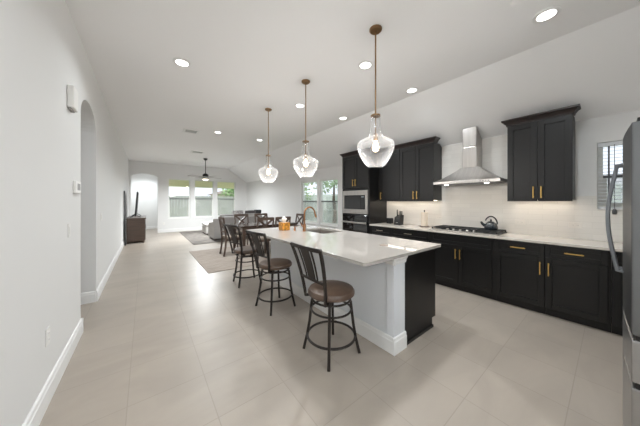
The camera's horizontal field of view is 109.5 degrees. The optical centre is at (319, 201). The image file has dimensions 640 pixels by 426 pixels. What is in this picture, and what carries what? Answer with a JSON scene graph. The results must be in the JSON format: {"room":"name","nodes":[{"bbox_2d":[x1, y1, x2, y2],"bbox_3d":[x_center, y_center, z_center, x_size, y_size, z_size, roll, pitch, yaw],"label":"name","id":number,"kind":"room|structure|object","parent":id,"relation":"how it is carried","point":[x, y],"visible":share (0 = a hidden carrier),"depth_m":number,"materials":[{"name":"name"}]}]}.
{"room":"kitchen","nodes":[
{"label":"kitchen","id":0,"kind":"room"},
{"bbox_2d":[0,0,127,425],"bbox_3d":[-3.353,-0.165,3.322,0.150,3.130,15.760,0,0,-38],"label":"wall","id":1,"kind":"structure","parent":0,"point":[45,147],"depth_m":1.54,"materials":[{"name":"white paint"}]},
{"bbox_2d":[46,326,49,346],"bbox_3d":[-1.905,0.945,1.585,0.009,0.120,0.075,0,0,-38],"label":"outlet plate","id":2,"kind":"object","parent":1,"relation":"attached to","point":[48,328],"visible":1,"depth_m":1.57,"materials":[{"name":"white plastic"}]},
{"bbox_2d":[68,223,70,237],"bbox_3d":[-2.252,0.260,2.031,0.008,0.120,0.075,0,0,-38],"label":"light switch","id":3,"kind":"object","parent":1,"relation":"attached to","point":[69,225],"visible":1,"depth_m":2.02,"materials":[{"name":"white plastic"}]},
{"bbox_2d":[67,84,77,112],"bbox_3d":[-2.247,-0.926,2.054,0.044,0.208,0.160,0,0,-38],"label":"door chime","id":4,"kind":"object","parent":1,"relation":"attached to","point":[72,93],"visible":1,"depth_m":2.00,"materials":[{"name":"white plastic"}]},
{"bbox_2d":[22,235,126,425],"bbox_3d":[-3.297,1.324,3.264,0.168,0.152,15.600,0,0,-38],"label":"baseboard","id":5,"kind":"structure","parent":1,"relation":"attached to","point":[34,418],"depth_m":1.75,"materials":[{"name":"white paint"}]},
{"bbox_2d":[73,181,80,193],"bbox_3d":[-2.395,-0.140,2.230,0.025,0.120,0.200,0,0,-38],"label":"thermostat","id":6,"kind":"object","parent":1,"relation":"attached to","point":[76,184],"visible":1,"depth_m":2.19,"materials":[{"name":"white plastic"}]},
{"bbox_2d":[131,174,156,225],"bbox_3d":[-8.306,0.000,10.624,1.590,2.800,1.870,0,0,-38],"label":"wall","id":7,"kind":"structure","parent":0,"point":[145,185],"depth_m":11.34,"materials":[{"name":"white paint"}]},
{"bbox_2d":[146,226,156,228],"bbox_3d":[-8.799,1.324,11.261,1.350,0.152,0.018,0,0,-38],"label":"baseboard","id":8,"kind":"structure","parent":7,"relation":"attached to","point":[147,227],"depth_m":11.45,"materials":[{"name":"white paint"}]},
{"bbox_2d":[128,160,246,232],"bbox_3d":[-6.035,-0.165,11.106,5.150,3.130,0.150,0,0,-38],"label":"wall","id":9,"kind":"structure","parent":0,"point":[162,171],"depth_m":10.61,"materials":[{"name":"white paint"}]},
{"bbox_2d":[168,178,189,218],"bbox_3d":[-6.613,-0.130,10.623,0.905,1.860,0.145,0,0,-38],"label":"window","id":10,"kind":"structure","parent":9,"relation":"in","point":[188,216],"depth_m":10.58,"materials":[{"name":"white plastic"}]},
{"bbox_2d":[158,227,201,232],"bbox_3d":[-6.043,1.324,10.994,5.000,0.152,0.018,0,0,-38],"label":"baseboard","id":11,"kind":"structure","parent":9,"relation":"attached to","point":[190,228],"depth_m":10.55,"materials":[{"name":"white paint"}]},
{"bbox_2d":[194,180,213,217],"bbox_3d":[-5.779,-0.130,11.270,0.885,1.860,0.145,0,0,-38],"label":"window","id":12,"kind":"structure","parent":9,"relation":"in","point":[195,216],"depth_m":11.26,"materials":[{"name":"white plastic"}]},
{"bbox_2d":[217,181,234,216],"bbox_3d":[-4.947,-0.130,11.915,0.950,1.860,0.145,0,0,-38],"label":"window","id":13,"kind":"structure","parent":9,"relation":"in","point":[217,181],"depth_m":12.03,"materials":[{"name":"white plastic"}]},
{"bbox_2d":[39,229,622,425],"bbox_3d":[-2.615,1.460,5.185,7.020,0.120,17.800,0,0,-38],"label":"floor","id":14,"kind":"structure","parent":0,"point":[167,340],"depth_m":1.94,"materials":[{"name":"tile"}]},
{"bbox_2d":[124,191,126,245],"bbox_3d":[-6.273,0.529,7.277,0.053,1.739,0.290,0,0,-38],"label":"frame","id":15,"kind":"object","parent":14,"relation":"on","point":[124,191],"visible":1,"depth_m":7.17,"materials":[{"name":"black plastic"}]},
{"bbox_2d":[126,215,145,243],"bbox_3d":[-6.710,0.980,8.293,0.525,0.840,1.810,0,0,-38],"label":"media console","id":16,"kind":"object","parent":14,"relation":"on","point":[136,225],"visible":1,"depth_m":7.61,"materials":[{"name":"brown wood"}]},
{"bbox_2d":[130,192,140,217],"bbox_3d":[-6.692,0.111,8.224,0.295,0.891,1.500,0,0,-38],"label":"television","id":17,"kind":"object","parent":16,"relation":"on","point":[137,193],"visible":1,"depth_m":7.67,"materials":[{"name":"black plastic"}]},
{"bbox_2d":[180,230,246,244],"bbox_3d":[-4.072,1.395,9.692,2.960,0.010,3.790,0,0,-38],"label":"area rug","id":18,"kind":"object","parent":14,"relation":"on","point":[195,237],"visible":0.44,"depth_m":8.49,"materials":[{"name":"white fabric"}]},
{"bbox_2d":[202,222,207,234],"bbox_3d":[-4.565,1.150,9.968,1.020,0.480,0.870,0,0,-38],"label":"ottoman","id":19,"kind":"object","parent":18,"relation":"on","point":[204,224],"visible":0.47,"depth_m":9.54,"materials":[{"name":"fabric"}]},
{"bbox_2d":[208,213,267,239],"bbox_3d":[-3.217,0.935,8.989,2.070,0.910,0.890,0,0,-38],"label":"sofa","id":20,"kind":"object","parent":18,"relation":"on","point":[214,232],"visible":0.32,"depth_m":8.35,"materials":[{"name":"grey fabric"}]},
{"bbox_2d":[220,214,233,216],"bbox_3d":[-3.436,0.672,8.632,0.765,0.385,0.184,0,0,-38],"label":"cushion","id":21,"kind":"object","parent":20,"relation":"on","point":[222,215],"depth_m":8.47,"materials":[{"name":"grey fabric"}]},
{"bbox_2d":[232,210,242,213],"bbox_3d":[-3.303,0.600,9.043,0.168,0.494,0.480,0,0,45],"label":"throw pillow","id":22,"kind":"object","parent":20,"relation":"on","point":[235,211],"visible":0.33,"depth_m":8.99,"materials":[{"name":"grey fabric"}]},
{"bbox_2d":[245,210,255,213],"bbox_3d":[-2.884,0.610,9.367,0.480,0.494,0.168,0,0,-31],"label":"throw pillow","id":23,"kind":"object","parent":20,"relation":"on","point":[247,211],"visible":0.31,"depth_m":9.30,"materials":[{"name":"grey fabric"}]},
{"bbox_2d":[189,242,270,272],"bbox_3d":[-1.651,1.395,6.312,3.175,0.010,2.400,0,0,-38],"label":"area rug","id":24,"kind":"object","parent":14,"relation":"on","point":[210,260],"visible":0.49,"depth_m":5.42,"materials":[{"name":"beige fabric"}]},
{"bbox_2d":[218,216,241,256],"bbox_3d":[-2.361,0.891,5.989,0.534,0.994,0.448,0,0,-38],"label":"dining chair","id":25,"kind":"object","parent":24,"relation":"on","point":[223,237],"visible":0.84,"depth_m":5.89,"materials":[{"name":"brown wood"}]},
{"bbox_2d":[234,214,253,246],"bbox_3d":[-2.329,0.891,6.921,0.448,0.994,0.534,0,0,-38],"label":"dining chair","id":26,"kind":"object","parent":24,"relation":"on","point":[235,215],"visible":0.45,"depth_m":7.05,"materials":[{"name":"brown wood"}]},
{"bbox_2d":[254,213,267,243],"bbox_3d":[-1.815,0.891,7.320,0.448,0.994,0.534,0,0,-38],"label":"dining chair","id":27,"kind":"object","parent":24,"relation":"on","point":[256,214],"visible":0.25,"depth_m":7.49,"materials":[{"name":"brown wood"}]},
{"bbox_2d":[250,217,273,257],"bbox_3d":[-1.482,0.891,5.763,0.448,0.994,0.534,0,0,-38],"label":"dining chair","id":28,"kind":"object","parent":24,"relation":"on","point":[271,219],"visible":0.32,"depth_m":5.62,"materials":[{"name":"brown wood"}]},
{"bbox_2d":[230,221,297,255],"bbox_3d":[-1.605,1.010,6.575,1.680,0.760,0.960,0,0,-38],"label":"dining table","id":29,"kind":"object","parent":24,"relation":"on","point":[251,225],"visible":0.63,"depth_m":6.18,"materials":[{"name":"brown wood"}]},
{"bbox_2d":[267,216,290,246],"bbox_3d":[-1.103,0.891,6.058,0.448,0.994,0.534,0,0,-38],"label":"dining chair","id":30,"kind":"object","parent":24,"relation":"on","point":[287,217],"visible":0.27,"depth_m":5.81,"materials":[{"name":"brown wood"}]},
{"bbox_2d":[295,213,303,225],"bbox_3d":[-0.833,0.891,7.174,0.534,0.994,0.448,0,0,-38],"label":"dining chair","id":31,"kind":"object","parent":24,"relation":"on","point":[297,214],"visible":0.25,"depth_m":7.28,"materials":[{"name":"brown wood"}]},
{"bbox_2d":[223,224,260,287],"bbox_3d":[-1.287,0.889,3.876,0.482,1.027,0.568,0,0,42],"label":"counter stool","id":32,"kind":"object","parent":14,"relation":"on","point":[243,250],"visible":0.86,"depth_m":3.74,"materials":[{"name":"brown metal"}]},
{"bbox_2d":[246,230,295,315],"bbox_3d":[-0.628,0.889,2.995,0.560,1.027,0.472,0,0,-44],"label":"counter stool","id":33,"kind":"object","parent":14,"relation":"on","point":[270,264],"visible":1,"depth_m":2.89,"materials":[{"name":"brown metal"}]},
{"bbox_2d":[290,242,360,371],"bbox_3d":[0.068,0.889,2.096,0.560,1.027,0.468,0,0,-38],"label":"counter stool","id":34,"kind":"object","parent":14,"relation":"on","point":[330,292],"visible":1,"depth_m":1.98,"materials":[{"name":"brown metal"}]},
{"bbox_2d":[269,230,434,355],"bbox_3d":[0.217,0.958,3.329,0.870,0.884,2.604,0,0,-38],"label":"kitchen island","id":35,"kind":"object","parent":14,"relation":"on","point":[393,301],"visible":0.51,"depth_m":2.34,"materials":[{"name":"white"}]},
{"bbox_2d":[249,225,440,266],"bbox_3d":[0.053,0.500,3.233,1.305,0.029,2.675,0,0,-38],"label":"island countertop","id":36,"kind":"structure","parent":35,"relation":"on","point":[362,249],"depth_m":2.62,"materials":[{"name":"white stone"}]},
{"bbox_2d":[279,216,289,230],"bbox_3d":[-0.610,0.365,3.855,0.140,0.240,0.140,0,0,-38],"label":"tissue box","id":37,"kind":"object","parent":36,"relation":"on","point":[284,225],"visible":1,"depth_m":3.81,"materials":[{"name":"orange metal"}]},
{"bbox_2d":[301,206,316,230],"bbox_3d":[-0.183,0.284,3.788,0.283,0.404,0.112,0,0,-38],"label":"kitchen faucet","id":38,"kind":"object","parent":36,"relation":"on","point":[304,224],"visible":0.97,"depth_m":3.70,"materials":[{"name":"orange metal"}]},
{"bbox_2d":[309,229,334,233],"bbox_3d":[0.024,0.628,3.789,0.448,0.224,0.648,0,0,-38],"label":"sink","id":39,"kind":"object","parent":36,"relation":"in","point":[319,230],"visible":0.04,"depth_m":4.08,"materials":[{"name":"grey metal"}]},
{"bbox_2d":[340,147,386,233],"bbox_3d":[1.033,0.119,5.392,0.669,2.561,0.963,0,0,-38],"label":"oven tower","id":40,"kind":"object","parent":14,"relation":"on","point":[356,175],"visible":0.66,"depth_m":5.05,"materials":[{"name":"black wood"}]},
{"bbox_2d":[342,214,367,232],"bbox_3d":[0.988,0.681,5.357,0.595,0.734,0.769,0,0,-38],"label":"wall oven","id":41,"kind":"object","parent":40,"relation":"in","point":[356,223],"visible":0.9,"depth_m":5.18,"materials":[{"name":"black metal"}]},
{"bbox_2d":[343,190,367,213],"bbox_3d":[1.005,0.015,5.370,0.551,0.530,0.769,0,0,-38],"label":"microwave","id":42,"kind":"object","parent":40,"relation":"in","point":[354,202],"visible":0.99,"depth_m":5.17,"materials":[{"name":"silver metal"}]},
{"bbox_2d":[370,226,390,236],"bbox_3d":[1.470,0.958,4.861,0.628,0.882,0.521,0,0,-38],"label":"base cabinet","id":43,"kind":"object","parent":14,"relation":"on","point":[377,230],"visible":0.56,"depth_m":4.68,"materials":[{"name":"black wood"}]},
{"bbox_2d":[391,228,428,241],"bbox_3d":[1.860,0.958,4.358,0.628,0.882,0.748,0,0,-38],"label":"base cabinet","id":44,"kind":"object","parent":14,"relation":"on","point":[416,235],"visible":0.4,"depth_m":4.15,"materials":[{"name":"black wood"}]},
{"bbox_2d":[429,232,495,299],"bbox_3d":[2.374,0.958,3.694,0.628,0.882,0.928,0,0,-38],"label":"base cabinet","id":45,"kind":"object","parent":14,"relation":"on","point":[462,262],"visible":0.88,"depth_m":3.45,"materials":[{"name":"black wood"}]},
{"bbox_2d":[369,222,622,251],"bbox_3d":[2.568,0.500,3.451,0.628,0.029,4.098,0,0,-38],"label":"countertop","id":46,"kind":"structure","parent":45,"relation":"on","point":[571,242],"depth_m":2.97,"materials":[{"name":"stone"}]},
{"bbox_2d":[387,218,392,223],"bbox_3d":[1.544,0.423,4.986,0.110,0.123,0.110,0,0,-38],"label":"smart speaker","id":47,"kind":"object","parent":46,"relation":"on","point":[389,220],"visible":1,"depth_m":4.93},
{"bbox_2d":[394,215,403,224],"bbox_3d":[1.657,0.383,4.751,0.159,0.204,0.140,0,0,-38],"label":"knife block","id":48,"kind":"object","parent":46,"relation":"on","point":[398,220],"visible":0.94,"depth_m":4.71,"materials":[{"name":"black plastic"}]},
{"bbox_2d":[429,225,506,235],"bbox_3d":[2.388,0.462,3.705,0.545,0.048,0.950,0,0,-38],"label":"gas cooktop","id":49,"kind":"object","parent":46,"relation":"in","point":[461,229],"visible":0.98,"depth_m":3.56,"materials":[{"name":"black metal"}]},
{"bbox_2d":[434,228,506,234],"bbox_3d":[2.420,0.478,3.730,0.465,0.016,0.950,0,0,-38],"label":"grate","id":50,"kind":"object","parent":49,"relation":"on","point":[478,230],"depth_m":3.49,"materials":[{"name":"black metal"}]},
{"bbox_2d":[480,216,497,229],"bbox_3d":[2.657,0.330,3.533,0.175,0.214,0.205,0,0,-20],"label":"tea kettle","id":51,"kind":"object","parent":49,"relation":"on","point":[490,225],"visible":1,"depth_m":3.48,"materials":[{"name":"black metal"}]},
{"bbox_3d":[2.003,0.322,4.337,0.176,0.325,0.176,0,0,-38],"label":"paper towel holder","id":52,"kind":"object","parent":46,"relation":"on","visible":0},
{"bbox_2d":[421,212,427,225],"bbox_3d":[2.003,0.338,4.337,0.116,0.262,0.116,0,0,-38],"label":"paper towel roll","id":53,"kind":"object","parent":52,"relation":"on","point":[424,215],"visible":0.93,"depth_m":4.29,"materials":[{"name":"beige paper"}]},
{"bbox_2d":[495,239,545,313],"bbox_3d":[2.812,0.958,3.129,0.628,0.882,0.498,0,0,-38],"label":"base cabinet","id":54,"kind":"object","parent":14,"relation":"on","point":[519,266],"visible":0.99,"depth_m":2.95,"materials":[{"name":"black wood"}]},
{"bbox_2d":[545,244,610,332],"bbox_3d":[3.119,0.958,2.734,0.628,0.882,0.498,0,0,-38],"label":"base cabinet","id":55,"kind":"object","parent":14,"relation":"on","point":[577,280],"visible":1,"depth_m":2.55,"materials":[{"name":"black wood"}]},
{"bbox_2d":[612,251,622,335],"bbox_3d":[3.560,0.958,2.193,0.594,0.882,0.893,0,0,-38],"label":"base cabinet","id":56,"kind":"object","parent":14,"relation":"on","point":[617,277],"visible":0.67,"depth_m":2.33,"materials":[{"name":"black wood"}]},
{"bbox_2d":[605,117,639,425],"bbox_3d":[2.062,0.499,1.069,0.910,1.799,0.883,0,0,-38],"label":"refrigerator","id":57,"kind":"object","parent":14,"relation":"on","point":[630,165],"visible":1,"depth_m":1.08,"materials":[{"name":"grey metal"}]},
{"bbox_2d":[65,0,639,168],"bbox_3d":[-1.781,-1.790,4.541,4.150,0.120,15.760,0,0,-38],"label":"ceiling","id":58,"kind":"structure","parent":0,"point":[246,58],"depth_m":2.70,"materials":[{"name":"white paint"}]},
{"bbox_2d":[173,58,190,67],"bbox_3d":[-1.717,-1.726,2.813,0.196,0.008,0.196,0,0,-38],"label":"recessed light","id":59,"kind":"object","parent":58,"relation":"in","point":[181,62],"visible":1,"depth_m":2.80,"materials":[{"name":"white paint"}]},
{"bbox_2d":[182,128,199,134],"bbox_3d":[-3.173,-1.724,5.562,0.340,0.012,0.360,0,0,-38],"label":"ceiling vent","id":60,"kind":"object","parent":58,"relation":"in","point":[185,130],"visible":1,"depth_m":5.55,"materials":[{"name":"white metal"}]},
{"bbox_2d":[190,150,204,153],"bbox_3d":[-4.287,-1.724,7.913,0.400,0.012,0.400,0,0,-38],"label":"ceiling vent","id":61,"kind":"object","parent":58,"relation":"in","point":[192,151],"visible":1,"depth_m":7.93,"materials":[{"name":"white metal"}]},
{"bbox_2d":[188,158,220,180],"bbox_3d":[-4.601,-1.287,9.086,1.039,0.884,1.039,0,0,-11],"label":"ceiling fan","id":62,"kind":"object","parent":58,"relation":"hanging from","point":[205,174],"visible":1,"depth_m":9.04,"materials":[{"name":"black plastic"}]},
{"bbox_2d":[258,108,277,180],"bbox_3d":[-0.968,-1.042,4.235,0.364,1.374,0.364,0,0,-38],"label":"pendant light","id":63,"kind":"object","parent":58,"relation":"hanging from","point":[266,109],"visible":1,"depth_m":4.23,"materials":[{"name":"clear glass"}]},
{"bbox_2d":[295,103,304,107],"bbox_3d":[-0.361,-1.726,4.073,0.196,0.008,0.196,0,0,-38],"label":"recessed light","id":64,"kind":"object","parent":58,"relation":"in","point":[298,105],"visible":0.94,"depth_m":4.06,"materials":[{"name":"white paint"}]},
{"bbox_2d":[293,79,317,176],"bbox_3d":[-0.205,-1.042,3.251,0.364,1.374,0.364,0,0,-38],"label":"pendant light","id":65,"kind":"object","parent":58,"relation":"hanging from","point":[305,82],"visible":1,"depth_m":3.24,"materials":[{"name":"clear glass"}]},
{"bbox_2d":[338,116,347,119],"bbox_3d":[0.479,-1.726,4.686,0.196,0.008,0.196,0,0,-38],"label":"recessed light","id":66,"kind":"object","parent":58,"relation":"in","point":[341,117],"visible":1,"depth_m":4.69,"materials":[{"name":"white paint"}]},
{"bbox_2d":[358,60,372,69],"bbox_3d":[0.576,-1.726,2.864,0.196,0.008,0.196,0,0,-38],"label":"recessed light","id":67,"kind":"object","parent":58,"relation":"in","point":[366,64],"visible":1,"depth_m":2.85,"materials":[{"name":"white paint"}]},
{"bbox_2d":[360,62,370,68],"bbox_3d":[0.576,-1.726,2.864,0.133,0.005,0.133,0,0,-38],"label":"diffuser","id":68,"kind":"object","parent":67,"relation":"attached to","point":[363,65],"depth_m":2.86,"materials":[{"name":"white plastic"}]},
{"bbox_2d":[357,24,394,166],"bbox_3d":[0.558,-1.042,2.267,0.364,1.374,0.364,0,0,-38],"label":"pendant light","id":69,"kind":"object","parent":58,"relation":"hanging from","point":[375,29],"visible":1,"depth_m":2.25,"materials":[{"name":"clear glass"}]},
{"bbox_2d":[373,133,377,140],"bbox_3d":[0.558,-0.645,2.267,0.044,0.070,0.043,0,0,-38],"label":"socket","id":70,"kind":"object","parent":69,"relation":"attached to","point":[375,138],"depth_m":2.25,"materials":[{"name":"gold metal"}]},
{"bbox_2d":[405,87,418,93],"bbox_3d":[1.428,-1.726,3.511,0.196,0.008,0.196,0,0,-38],"label":"recessed light","id":71,"kind":"object","parent":58,"relation":"in","point":[412,89],"visible":1,"depth_m":3.50,"materials":[{"name":"white paint"}]},
{"bbox_2d":[532,6,561,23],"bbox_3d":[2.097,-1.726,2.094,0.196,0.008,0.196,0,0,-38],"label":"recessed light","id":72,"kind":"object","parent":58,"relation":"in","point":[549,13],"visible":1,"depth_m":2.08,"materials":[{"name":"white paint"}]},
{"bbox_2d":[536,10,556,20],"bbox_3d":[2.097,-1.726,2.094,0.133,0.005,0.133,0,0,-38],"label":"diffuser","id":73,"kind":"object","parent":72,"relation":"attached to","point":[546,15],"depth_m":2.09,"materials":[{"name":"white plastic"}]},
{"bbox_2d":[228,5,639,182],"bbox_3d":[0.322,-1.356,6.171,1.170,0.828,15.760,0,0,-38],"label":"ceiling","id":74,"kind":"structure","parent":0,"point":[596,66],"depth_m":3.04,"materials":[{"name":"white paint"}]},
{"bbox_2d":[247,109,639,316],"bbox_3d":[0.061,0.100,7.323,0.150,2.600,13.300,0,0,-38],"label":"wall","id":75,"kind":"structure","parent":0,"point":[281,197],"depth_m":6.48,"materials":[{"name":"white paint"}]},
{"bbox_2d":[302,180,316,223],"bbox_3d":[-0.356,0.025,7.816,0.145,1.450,0.950,0,0,-38],"label":"window","id":76,"kind":"structure","parent":75,"relation":"in","point":[303,183],"depth_m":8.15,"materials":[{"name":"white plastic"}]},
{"bbox_2d":[318,178,337,226],"bbox_3d":[0.281,0.025,6.994,0.145,1.450,0.890,0,0,-38],"label":"window","id":77,"kind":"structure","parent":75,"relation":"in","point":[321,181],"depth_m":7.31,"materials":[{"name":"white plastic"}]},
{"bbox_2d":[378,144,399,200],"bbox_3d":[1.575,-0.583,4.928,0.368,1.157,0.546,0,0,-38],"label":"upper cabinet","id":78,"kind":"object","parent":75,"relation":"attached to","point":[389,172],"visible":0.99,"depth_m":4.83,"materials":[{"name":"black wood"}]},
{"bbox_2d":[399,136,441,200],"bbox_3d":[1.971,-0.583,4.417,0.368,1.157,0.743,0,0,-38],"label":"upper cabinet","id":79,"kind":"object","parent":75,"relation":"attached to","point":[420,160],"visible":1,"depth_m":4.28,"materials":[{"name":"black wood"}]},
{"bbox_2d":[433,127,506,185],"bbox_3d":[2.447,-0.742,3.710,0.482,0.932,0.935,0,0,-38],"label":"range hood","id":80,"kind":"object","parent":75,"relation":"attached to","point":[471,172],"visible":0.98,"depth_m":3.67,"materials":[{"name":"metal"}]},
{"bbox_2d":[387,135,622,242],"bbox_3d":[2.813,-0.278,3.641,0.010,1.525,4.098,0,0,-38],"label":"tile backsplash","id":81,"kind":"structure","parent":75,"relation":"attached to","point":[463,205],"depth_m":3.59,"materials":[{"name":"white tile"}]},
{"bbox_2d":[568,222,581,227],"bbox_3d":[3.335,0.310,2.952,0.009,0.075,0.120,0,0,-38],"label":"outlet plate","id":82,"kind":"object","parent":81,"relation":"attached to","point":[570,224],"visible":1,"depth_m":2.96,"materials":[{"name":"white plastic"}]},
{"bbox_2d":[501,104,580,200],"bbox_3d":[2.999,-0.583,3.091,0.368,1.157,0.750,0,0,-38],"label":"upper cabinet","id":83,"kind":"object","parent":75,"relation":"attached to","point":[540,146],"visible":1,"depth_m":2.96,"materials":[{"name":"black wood"}]},
{"bbox_2d":[597,144,622,209],"bbox_3d":[3.761,-0.315,2.505,0.145,0.830,0.870,0,0,-38],"label":"window","id":84,"kind":"structure","parent":75,"relation":"in","point":[599,158],"depth_m":2.82,"materials":[{"name":"white plastic"}]},
{"bbox_2d":[598,140,622,213],"bbox_3d":[3.724,-0.283,2.476,0.089,0.877,0.860,0,0,-38],"label":"window blind","id":85,"kind":"object","parent":84,"relation":"attached to","point":[615,143],"visible":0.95,"depth_m":2.75,"materials":[{"name":"white plastic"}]},
{"bbox_3d":[-3.500,0.000,1.993,1.710,2.800,1.640,0,0,-38],"label":"wall","id":86,"kind":"structure","parent":0,"visible":0},
{"bbox_2d":[81,291,95,304],"bbox_3d":[-3.817,1.324,2.622,1.739,0.152,0.018,0,0,-38],"label":"baseboard","id":87,"kind":"structure","parent":86,"relation":"attached to","point":[87,297],"depth_m":3.10,"materials":[{"name":"white paint"}]},
{"label":"outside","id":88,"kind":"structure","parent":0,"visible":0},
{"bbox_3d":[-18.277,1.530,31.736,70.000,0.140,47.440,0,0,-38],"label":"ground","id":89,"kind":"structure","parent":88,"visible":0},
{"bbox_2d":[169,196,233,216],"bbox_3d":[-11.788,0.504,16.838,18.000,1.912,0.061,0,0,-38],"label":"fence","id":90,"kind":"object","parent":89,"relation":"on","point":[203,206],"visible":0.12,"depth_m":18.49,"materials":[{"name":"grey wood"}]},
{"bbox_2d":[208,190,231,213],"bbox_3d":[-8.620,-0.220,28.746,9.400,3.360,7.000,0,0,-38],"label":"house","id":91,"kind":"structure","parent":89,"relation":"on","point":[219,192],"depth_m":24.61,"materials":[{"name":"beige paint"}]},
{"bbox_2d":[219,188,233,196],"bbox_3d":[-8.529,-0.414,22.134,2.812,3.768,2.674,0,0,-38],"label":"tree","id":92,"kind":"object","parent":89,"relation":"on","point":[228,191],"visible":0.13,"depth_m":21.60,"materials":[{"name":"green plant"}]},
{"bbox_2d":[305,183,314,199],"bbox_3d":[-1.793,-0.791,17.018,2.605,4.518,3.220,0,0,-38],"label":"tree","id":93,"kind":"object","parent":89,"relation":"on","point":[306,184],"visible":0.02,"depth_m":16.31,"materials":[{"name":"green plant"}]},
{"bbox_3d":[-5.718,1.440,13.382,5.840,0.040,3.040,0,0,-38],"label":"patio slab","id":94,"kind":"object","parent":89,"relation":"on","visible":0},
{"bbox_2d":[169,180,233,188],"bbox_3d":[-5.697,0.070,13.209,5.620,2.780,2.740,0,0,-38],"label":"roof","id":95,"kind":"structure","parent":94,"relation":"on","point":[172,183],"depth_m":13.60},
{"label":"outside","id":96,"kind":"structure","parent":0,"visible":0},
{"bbox_3d":[19.911,1.530,10.729,35.380,0.140,32.560,0,0,-38],"label":"ground","id":97,"kind":"structure","parent":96,"visible":0},
{"bbox_2d":[313,180,337,223],"bbox_3d":[0.652,-0.875,13.405,2.340,4.686,2.190,0,0,-9],"label":"tree","id":98,"kind":"object","parent":97,"relation":"on","point":[326,183],"visible":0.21,"depth_m":13.51,"materials":[{"name":"green plant"}]},
{"bbox_2d":[305,183,622,223],"bbox_3d":[2.370,0.479,13.478,0.061,1.962,22.400,0,0,-38],"label":"fence","id":99,"kind":"object","parent":97,"relation":"on","point":[327,206],"visible":0.09,"depth_m":15.90,"materials":[{"name":"grey wood"}]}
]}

